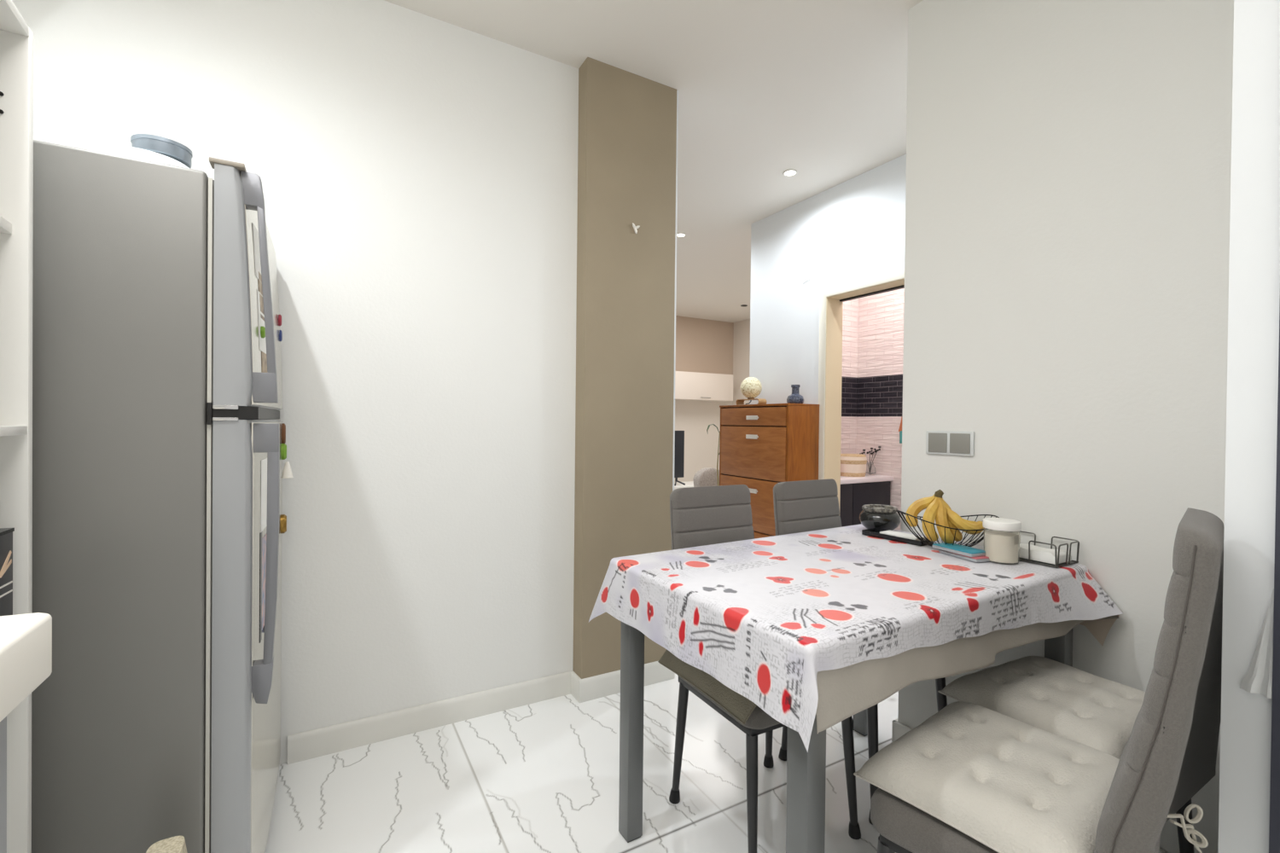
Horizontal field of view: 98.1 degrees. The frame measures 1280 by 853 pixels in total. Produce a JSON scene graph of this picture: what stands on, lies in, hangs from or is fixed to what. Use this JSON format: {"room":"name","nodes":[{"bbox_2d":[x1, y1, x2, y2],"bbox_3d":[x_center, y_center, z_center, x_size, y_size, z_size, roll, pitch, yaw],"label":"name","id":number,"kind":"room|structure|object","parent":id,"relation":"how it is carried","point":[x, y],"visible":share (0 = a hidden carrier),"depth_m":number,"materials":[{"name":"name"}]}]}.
{"room":"dining room","nodes":[
{"label":"dining room","id":0,"kind":"room"},
{"bbox_2d":[11,0,578,764],"bbox_3d":[-1.098,-0.200,2.031,1.800,2.685,0.179,0,1,-30],"label":"wall","id":1,"kind":"structure","parent":0,"point":[417,171],"depth_m":2.04,"materials":[{"name":"white paint"}]},
{"bbox_2d":[287,671,570,764],"bbox_3d":[-0.746,1.100,2.138,1.031,0.092,0.014,0,1,-30],"label":"baseboard","id":2,"kind":"structure","parent":1,"relation":"attached to","point":[326,741],"depth_m":2.09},
{"bbox_2d":[264,673,898,852],"bbox_3d":[0.444,1.154,2.743,7.900,0.001,9.500,0,1,-30],"label":"floor","id":3,"kind":"structure","parent":0,"point":[542,776],"depth_m":1.76,"materials":[{"name":"tile"}]},
{"bbox_2d":[0,716,6,852],"bbox_3d":[-0.705,0.753,0.072,0.454,0.818,1.205,0,1,-30],"label":"base cabinet","id":4,"kind":"object","parent":3,"relation":"on","point":[3,723],"visible":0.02,"depth_m":0.70,"materials":[{"name":"grey"}]},
{"bbox_2d":[0,612,52,721],"bbox_3d":[-0.713,0.300,0.081,0.524,0.087,1.340,0,1,-30],"label":"countertop","id":5,"kind":"structure","parent":4,"relation":"on","point":[26,640],"depth_m":0.69,"materials":[{"name":"white stone"}]},
{"bbox_2d":[0,0,33,852],"bbox_3d":[-1.184,0.221,0.779,0.405,1.860,0.320,0,1,-30],"label":"shelf unit","id":6,"kind":"object","parent":3,"relation":"on","point":[16,38],"visible":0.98,"depth_m":0.98,"materials":[{"name":"white laminate"}]},
{"bbox_2d":[0,528,14,616],"bbox_3d":[-1.184,0.305,0.846,0.284,0.258,0.117,0,1,-30],"label":"product box","id":7,"kind":"object","parent":6,"relation":"on","point":[6,534],"visible":0.43,"depth_m":0.94,"materials":[{"name":"grey cardboard"}]},
{"bbox_2d":[31,139,282,852],"bbox_3d":[-1.307,0.269,1.375,0.733,1.692,0.724,0,1,-30],"label":"fridge","id":8,"kind":"object","parent":3,"relation":"on","point":[156,717],"visible":0.98,"depth_m":1.14,"materials":[{"name":"grey metal"}]},
{"bbox_2d":[87,145,189,168],"bbox_3d":[-1.098,-0.570,1.237,0.215,0.053,0.215,0,1,-30],"label":"serving dish","id":9,"kind":"object","parent":8,"relation":"on","point":[125,151],"visible":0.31,"depth_m":1.16,"materials":[{"name":"white ceramic"}]},
{"bbox_2d":[130,133,192,168],"bbox_3d":[-1.074,-0.615,1.250,0.106,0.035,0.106,0,1,-30],"label":"round tin","id":10,"kind":"object","parent":9,"relation":"on","point":[173,149],"visible":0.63,"depth_m":1.21,"materials":[{"name":"silver metal"}]},
{"bbox_2d":[252,223,261,282],"bbox_3d":[-0.918,-0.410,1.336,0.008,0.120,0.120,0,0,-27],"label":"photo","id":11,"kind":"object","parent":8,"relation":"attached to","point":[256,241],"visible":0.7,"depth_m":1.31,"materials":[{"name":"white paper"}]},
{"bbox_2d":[259,531,261,643],"bbox_3d":[-0.900,0.380,1.320,0.001,0.260,0.025,0,0,-27],"label":"photo","id":12,"kind":"object","parent":8,"relation":"attached to","point":[260,590],"visible":1,"depth_m":1.32,"materials":[{"name":"black"}]},
{"bbox_2d":[256,289,266,354],"bbox_3d":[-0.913,-0.250,1.341,0.006,0.140,0.100,0,0,-27],"label":"photo","id":13,"kind":"object","parent":8,"relation":"attached to","point":[261,322],"visible":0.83,"depth_m":1.32,"materials":[{"name":"white paper"}]},
{"bbox_2d":[258,272,264,320],"bbox_3d":[-0.932,-0.316,1.375,0.006,0.110,0.120,0,0,-27],"label":"photo","id":14,"kind":"object","parent":8,"relation":"attached to","point":[260,290],"visible":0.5,"depth_m":1.34},
{"bbox_2d":[260,325,265,337],"bbox_3d":[-0.899,-0.225,1.326,0.008,0.027,0.032,0,1,-30],"label":"magnet","id":15,"kind":"object","parent":8,"relation":"attached to","point":[262,328],"visible":0.94,"depth_m":1.32,"materials":[{"name":"green plastic"}]},
{"bbox_2d":[260,458,267,532],"bbox_3d":[-0.926,0.165,1.374,0.001,0.170,0.140,0,0,-27],"label":"photo","id":16,"kind":"object","parent":8,"relation":"attached to","point":[264,462],"visible":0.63,"depth_m":1.35,"materials":[{"name":"white paper"}]},
{"bbox_2d":[261,534,266,629],"bbox_3d":[-0.940,0.379,1.398,0.002,0.220,0.150,0,0,-27],"label":"photo","id":17,"kind":"object","parent":8,"relation":"attached to","point":[264,539],"visible":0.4,"depth_m":1.36},
{"bbox_2d":[261,351,267,372],"bbox_3d":[-0.924,-0.153,1.370,0.002,0.055,0.100,0,0,-27],"label":"photo","id":18,"kind":"object","parent":8,"relation":"attached to","point":[264,355],"visible":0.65,"depth_m":1.35},
{"bbox_2d":[278,314,281,325],"bbox_3d":[-1.120,-0.330,1.729,0.008,0.035,0.040,0,1,-30],"label":"magnet","id":19,"kind":"object","parent":8,"relation":"attached to","point":[279,316],"visible":1,"depth_m":1.72,"materials":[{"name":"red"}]},
{"bbox_2d":[279,330,282,341],"bbox_3d":[-1.129,-0.286,1.747,0.006,0.035,0.040,0,1,-30],"label":"magnet","id":20,"kind":"object","parent":8,"relation":"attached to","point":[280,331],"visible":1,"depth_m":1.73,"materials":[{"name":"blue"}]},
{"bbox_2d":[279,514,286,533],"bbox_3d":[-1.116,0.305,1.740,0.016,0.058,0.044,0,1,-30],"label":"magnet","id":21,"kind":"object","parent":8,"relation":"attached to","point":[283,518],"visible":1,"depth_m":1.72,"materials":[{"name":"gold metal"}]},
{"bbox_2d":[280,443,286,459],"bbox_3d":[-1.124,0.079,1.755,0.014,0.051,0.044,0,1,-30],"label":"magnet","id":22,"kind":"object","parent":8,"relation":"attached to","point":[283,447],"visible":1,"depth_m":1.74,"materials":[{"name":"green plastic"}]},
{"bbox_2d":[281,423,285,443],"bbox_3d":[-1.135,0.024,1.771,0.010,0.068,0.040,0,1,-30],"label":"magnet","id":23,"kind":"object","parent":8,"relation":"attached to","point":[283,426],"visible":0.94,"depth_m":1.76,"materials":[{"name":"brown plastic"}]},
{"bbox_2d":[281,461,293,478],"bbox_3d":[-1.101,0.136,1.734,0.032,0.052,0.032,0,1,-30],"label":"clip","id":24,"kind":"object","parent":8,"relation":"attached to","point":[287,473],"visible":1,"depth_m":1.73,"materials":[{"name":"white plastic"}]},
{"bbox_2d":[145,836,187,852],"bbox_3d":[-0.889,0.972,1.038,0.071,0.362,0.090,0,1,-30],"label":"bag","id":25,"kind":"object","parent":3,"relation":"on","point":[177,844],"visible":1,"depth_m":1.05,"materials":[{"name":"beige fabric"}]},
{"bbox_2d":[674,481,693,489],"bbox_3d":[0.337,0.908,6.592,1.320,0.430,0.440,0,1,-30],"label":"tv console","id":26,"kind":"object","parent":3,"relation":"on","point":[689,484],"visible":0.02,"depth_m":6.60,"materials":[{"name":"white laminate"}]},
{"bbox_2d":[674,430,685,485],"bbox_3d":[0.103,0.370,6.377,0.997,0.646,0.105,0,1,-30],"label":"television","id":27,"kind":"object","parent":26,"relation":"on","point":[679,435],"visible":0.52,"depth_m":6.60,"materials":[{"name":"grey plastic"}]},
{"bbox_2d":[693,467,719,487],"bbox_3d":[0.899,0.787,5.632,0.580,0.701,0.660,1,1,40],"label":"armchair","id":28,"kind":"object","parent":3,"relation":"on","point":[706,476],"visible":0.12,"depth_m":5.68,"materials":[{"name":"fabric"}]},
{"bbox_2d":[706,424,720,486],"bbox_3d":[0.699,0.560,4.687,0.269,1.162,0.269,1,1,32],"label":"houseplant","id":29,"kind":"object","parent":3,"relation":"on","point":[712,424],"visible":0.19,"depth_m":4.65,"materials":[{"name":"green plant"}]},
{"bbox_2d":[669,484,861,852],"bbox_3d":[0.343,0.682,1.689,0.413,0.959,0.492,0,1,-29],"label":"dining chair","id":30,"kind":"object","parent":3,"relation":"on","point":[706,515],"visible":0.36,"depth_m":1.78,"materials":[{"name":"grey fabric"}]},
{"bbox_2d":[657,649,756,725],"bbox_3d":[0.359,0.684,1.655,0.469,0.097,0.404,0,1,-30],"label":"seat cushion","id":31,"kind":"object","parent":30,"relation":"on","point":[738,706],"visible":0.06,"depth_m":1.50,"materials":[{"name":"beige fabric"}]},
{"bbox_2d":[719,403,819,538],"bbox_3d":[0.866,0.500,3.854,0.306,1.299,0.699,0,1,-30],"label":"cabinet","id":32,"kind":"object","parent":3,"relation":"on","point":[762,446],"visible":0.59,"depth_m":3.65,"materials":[{"name":"brown wood"}]},
{"bbox_2d":[735,377,766,405],"bbox_3d":[0.800,-0.254,4.003,0.152,0.204,0.250,0,1,-30],"label":"table lamp","id":33,"kind":"object","parent":32,"relation":"on","point":[751,387],"visible":0.97,"depth_m":3.95,"materials":[{"name":"beige wood"}]},
{"bbox_2d":[786,384,803,403],"bbox_3d":[1.020,-0.210,3.646,0.112,0.126,0.106,0,1,-30],"label":"glass vase","id":34,"kind":"object","parent":32,"relation":"on","point":[794,398],"visible":0.84,"depth_m":3.62,"materials":[{"name":"blue glass"}]},
{"bbox_2d":[618,622,1072,852],"bbox_3d":[0.581,0.776,1.574,1.096,0.776,0.696,0,1,-32],"label":"dining table","id":35,"kind":"object","parent":3,"relation":"on","point":[805,771],"visible":0.26,"depth_m":1.54,"materials":[{"name":"metal"}]},
{"bbox_2d":[588,524,1122,752],"bbox_3d":[0.577,0.490,1.575,1.217,0.221,0.867,0,1,-30],"label":"tablecloth","id":36,"kind":"object","parent":35,"relation":"on","point":[761,617],"visible":0.91,"depth_m":1.30,"materials":[{"name":"white fabric"}]},
{"bbox_2d":[859,504,900,530],"bbox_3d":[0.878,0.336,2.035,0.140,0.086,0.140,0,1,-30],"label":"glazed pot","id":37,"kind":"object","parent":36,"relation":"on","point":[878,516],"visible":0.92,"depth_m":1.99,"materials":[{"name":"black ceramic"}]},
{"bbox_2d":[861,528,933,546],"bbox_3d":[0.866,0.372,1.877,0.072,0.016,0.215,0,1,-33],"label":"tray","id":38,"kind":"object","parent":36,"relation":"on","point":[875,532],"visible":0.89,"depth_m":1.86,"materials":[{"name":"black plastic"}]},
{"bbox_2d":[879,530,925,541],"bbox_3d":[0.879,0.368,1.861,0.058,0.015,0.130,0,1,-33],"label":"folded paper","id":39,"kind":"object","parent":38,"relation":"in","point":[912,537],"visible":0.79,"depth_m":1.86,"materials":[{"name":"white paper"}]},
{"bbox_2d":[896,510,999,546],"bbox_3d":[0.963,0.323,1.744,0.285,0.116,0.243,0,1,-30],"label":"fruit basket","id":40,"kind":"object","parent":36,"relation":"on","point":[974,543],"visible":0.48,"depth_m":1.72,"materials":[{"name":"black metal"}]},
{"bbox_2d":[905,489,983,543],"bbox_3d":[0.951,0.280,1.730,0.225,0.163,0.099,1,0,9],"label":"banana bunch","id":41,"kind":"object","parent":40,"relation":"in","point":[938,509],"visible":0.91,"depth_m":1.71,"materials":[{"name":"yellow food"}]},
{"bbox_2d":[938,549,989,562],"bbox_3d":[0.959,0.377,1.633,0.072,0.012,0.132,0,0,-17],"label":"book","id":42,"kind":"object","parent":36,"relation":"on","point":[980,559],"visible":0.48,"depth_m":1.58,"materials":[{"name":"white paper"}]},
{"bbox_2d":[932,542,985,557],"bbox_3d":[0.946,0.364,1.643,0.072,0.012,0.132,0,0,-22],"label":"book","id":43,"kind":"object","parent":42,"relation":"on","point":[957,549],"visible":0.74,"depth_m":1.62,"materials":[{"name":"teal paper"}]},
{"bbox_2d":[982,517,1021,564],"bbox_3d":[1.030,0.325,1.583,0.093,0.118,0.093,0,1,-30],"label":"storage jar","id":44,"kind":"object","parent":36,"relation":"on","point":[1002,537],"visible":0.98,"depth_m":1.55,"materials":[{"name":"white plastic"}]},
{"bbox_2d":[1018,530,1079,568],"bbox_3d":[1.144,0.353,1.621,0.133,0.064,0.190,0,1,-30],"label":"napkin holder","id":45,"kind":"object","parent":36,"relation":"on","point":[1057,565],"visible":0.52,"depth_m":1.55,"materials":[{"name":"grey metal"}]},
{"bbox_2d":[1019,543,1071,564],"bbox_3d":[1.143,0.363,1.621,0.095,0.032,0.162,0,1,-30],"label":"napkin stack","id":46,"kind":"object","parent":45,"relation":"in","point":[1038,554],"visible":0.6,"depth_m":1.57,"materials":[{"name":"white paper"}]},
{"bbox_2d":[815,615,1119,733],"bbox_3d":[0.602,0.463,1.543,1.148,0.157,0.841,0,1,-30],"label":"tablecloth","id":47,"kind":"object","parent":35,"relation":"on","point":[843,693],"visible":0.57,"depth_m":1.12,"materials":[{"name":"white fabric"}]},
{"bbox_2d":[773,478,947,825],"bbox_3d":[0.738,0.685,1.921,0.413,0.959,0.492,0,1,-31],"label":"dining chair","id":48,"kind":"object","parent":3,"relation":"on","point":[803,506],"visible":0.31,"depth_m":2.04,"materials":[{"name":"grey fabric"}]},
{"bbox_2d":[839,474,893,527],"bbox_3d":[1.495,0.767,4.247,0.881,0.772,0.353,0,1,-30],"label":"vanity unit","id":49,"kind":"object","parent":3,"relation":"on","point":[856,492],"visible":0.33,"depth_m":4.14,"materials":[{"name":"black wood"}]},
{"bbox_2d":[840,474,893,484],"bbox_3d":[1.499,0.399,4.245,0.881,0.036,0.353,0,1,-30],"label":"countertop","id":50,"kind":"structure","parent":49,"relation":"on","point":[867,479],"depth_m":4.18,"materials":[{"name":"white stone"}]},
{"bbox_2d":[840,453,866,477],"bbox_3d":[1.640,0.299,4.310,0.224,0.166,0.224,0,1,-30],"label":"wicker basket","id":51,"kind":"object","parent":50,"relation":"on","point":[852,465],"visible":0.84,"depth_m":4.22,"materials":[{"name":"beige wicker"}]},
{"bbox_2d":[860,446,880,475],"bbox_3d":[1.823,0.269,4.401,0.208,0.229,0.091,0,1,-30],"label":"vase","id":52,"kind":"object","parent":50,"relation":"on","point":[870,469],"visible":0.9,"depth_m":4.38,"materials":[{"name":"clear glass"}]},
{"bbox_2d":[870,507,1224,852],"bbox_3d":[0.734,0.655,1.038,0.413,1.031,0.478,0,1,-43],"label":"dining chair","id":53,"kind":"object","parent":3,"relation":"on","point":[1137,804],"visible":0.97,"depth_m":0.80,"materials":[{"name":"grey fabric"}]},
{"bbox_2d":[853,701,1203,852],"bbox_3d":[0.739,0.696,1.071,0.446,0.107,0.446,0,1,-38],"label":"seat cushion","id":54,"kind":"object","parent":53,"relation":"on","point":[1008,784],"visible":0.9,"depth_m":1.03,"materials":[{"name":"fabric"}]},
{"bbox_2d":[1165,528,1224,852],"bbox_3d":[1.085,0.693,1.334,0.413,0.959,0.492,0,1,-31],"label":"dining chair","id":55,"kind":"object","parent":3,"relation":"on","point":[1198,768],"visible":0.2,"depth_m":1.16,"materials":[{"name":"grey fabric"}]},
{"bbox_2d":[937,656,1208,852],"bbox_3d":[1.062,0.709,1.307,0.467,0.131,0.524,0,0,-27],"label":"seat cushion","id":56,"kind":"object","parent":55,"relation":"on","point":[1059,699],"visible":0.74,"depth_m":1.33,"materials":[{"name":"fabric"}]},
{"bbox_2d":[572,57,676,679],"bbox_3d":[-0.105,-0.193,2.543,0.444,2.685,0.268,0,1,-30],"label":"wall pillar","id":57,"kind":"structure","parent":0,"point":[627,137],"depth_m":2.40,"materials":[{"name":"beige paint"}]},
{"bbox_2d":[570,661,674,703],"bbox_3d":[-0.073,1.104,2.469,0.470,0.092,0.105,0,1,-30],"label":"baseboard","id":58,"kind":"structure","parent":57,"relation":"attached to","point":[600,686],"depth_m":2.37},
{"bbox_2d":[632,222,639,233],"bbox_3d":[-0.021,-0.861,2.422,0.039,0.044,0.019,0,1,-30],"label":"wall hook","id":59,"kind":"object","parent":57,"relation":"attached to","point":[634,226],"visible":1,"depth_m":2.42,"materials":[{"name":"white plastic"}]},
{"bbox_2d":[384,0,923,322],"bbox_3d":[0.473,-1.591,2.722,7.900,0.120,9.500,0,1,-30],"label":"ceiling","id":60,"kind":"structure","parent":0,"point":[816,89],"depth_m":2.46,"materials":[{"name":"white paint"}]},
{"bbox_2d":[676,232,686,237],"bbox_3d":[0.330,-1.542,4.475,0.086,0.008,0.086,0,1,-30],"label":"recessed light","id":61,"kind":"object","parent":60,"relation":"in","point":[679,235],"visible":0.92,"depth_m":4.47,"materials":[{"name":"white"}]},
{"bbox_2d":[782,168,797,176],"bbox_3d":[0.905,-1.527,3.346,0.086,0.008,0.086,0,1,-30],"label":"recessed light","id":62,"kind":"object","parent":60,"relation":"in","point":[791,172],"visible":1,"depth_m":3.34,"materials":[{"name":"white"}]},
{"bbox_2d":[672,90,678,491],"bbox_3d":[0.091,-0.192,2.659,0.012,2.685,0.265,0,1,-30],"label":"wall","id":63,"kind":"structure","parent":0,"point":[677,90],"depth_m":2.54,"materials":[{"name":"white paint"}]},
{"bbox_2d":[674,315,733,482],"bbox_3d":[-1.824,-0.243,6.640,7.800,2.685,0.150,0,1,-30],"label":"wall","id":64,"kind":"structure","parent":0,"point":[702,346],"depth_m":8.10,"materials":[{"name":"beige paint"}]},
{"bbox_2d":[674,371,733,401],"bbox_3d":[0.175,-0.566,7.507,2.530,0.380,0.311,0,1,-30],"label":"upper cabinet","id":65,"kind":"object","parent":64,"relation":"attached to","point":[689,386],"visible":0.28,"depth_m":7.75,"materials":[{"name":"beige wood"}]},
{"bbox_2d":[733,319,750,405],"bbox_3d":[2.347,-0.201,6.858,0.135,2.685,3.600,0,1,-30],"label":"wall","id":66,"kind":"structure","parent":0,"point":[741,329],"depth_m":8.23,"materials":[{"name":"beige paint"}]},
{"bbox_2d":[749,153,906,404],"bbox_3d":[1.822,-0.173,2.630,0.132,2.685,3.770,0,1,-30],"label":"wall","id":67,"kind":"structure","parent":0,"point":[852,230],"depth_m":3.71,"materials":[{"name":"white paint"}]},
{"bbox_2d":[818,268,904,506],"bbox_3d":[1.448,0.140,3.276,0.152,2.041,0.902,0,1,-30],"label":"door frame","id":68,"kind":"structure","parent":67,"relation":"in","point":[831,299],"depth_m":3.60,"materials":[{"name":"white wood"}]},
{"bbox_2d":[840,298,858,453],"bbox_3d":[1.375,-0.192,4.458,0.900,2.685,0.150,0,1,-30],"label":"wall","id":69,"kind":"structure","parent":0,"point":[850,314],"depth_m":4.57,"materials":[{"name":"tile"}]},
{"bbox_2d":[856,288,904,530],"bbox_3d":[2.260,-0.179,3.914,0.100,2.685,1.970,0,1,-30],"label":"wall","id":70,"kind":"structure","parent":0,"point":[881,316],"depth_m":4.41,"materials":[{"name":"tile"}]},
{"bbox_2d":[898,415,902,443],"bbox_3d":[1.996,0.021,4.219,0.022,0.216,0.068,0,1,-30],"label":"hanging cloth","id":71,"kind":"object","parent":70,"relation":"hanging from","point":[900,425],"visible":0.38,"depth_m":4.22,"materials":[{"name":"teal fabric"}]},
{"bbox_2d":[897,0,1233,852],"bbox_3d":[1.283,-0.172,1.649,0.100,2.685,1.000,0,1,-34],"label":"wall","id":72,"kind":"structure","parent":0,"point":[1067,242],"depth_m":1.60,"materials":[{"name":"white paint"}]},
{"bbox_2d":[925,430,974,456],"bbox_3d":[1.052,0.056,1.891,0.013,0.081,0.159,0,1,-34],"label":"light switch","id":73,"kind":"object","parent":72,"relation":"attached to","point":[953,443],"visible":1,"depth_m":1.88,"materials":[{"name":"white plastic"}]},
{"bbox_2d":[891,718,1169,852],"bbox_3d":[1.216,1.131,1.665,0.115,0.078,0.970,0,1,-30],"label":"baseboard","id":74,"kind":"structure","parent":72,"relation":"attached to","point":[898,730],"depth_m":2.03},
{"bbox_2d":[1217,0,1279,852],"bbox_3d":[2.081,-0.149,-0.115,0.700,2.685,2.944,0,1,-30],"label":"wall","id":75,"kind":"structure","parent":0,"point":[1254,221],"depth_m":0.97,"materials":[{"name":"white paint"}]},
{"bbox_2d":[1239,588,1274,698],"bbox_3d":[1.058,0.366,0.953,0.013,0.184,0.039,0,1,-30],"label":"cloth","id":76,"kind":"object","parent":75,"relation":"hanging from","point":[1259,677],"visible":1,"depth_m":0.95,"materials":[{"name":"white fabric"}]},
{"bbox_2d":[1268,305,1279,852],"bbox_3d":[1.114,-0.167,0.863,0.012,2.684,0.160,0,1,-30],"label":"trim","id":77,"kind":"structure","parent":75,"relation":"attached to","point":[1274,830],"depth_m":0.93,"materials":[{"name":"grey"}]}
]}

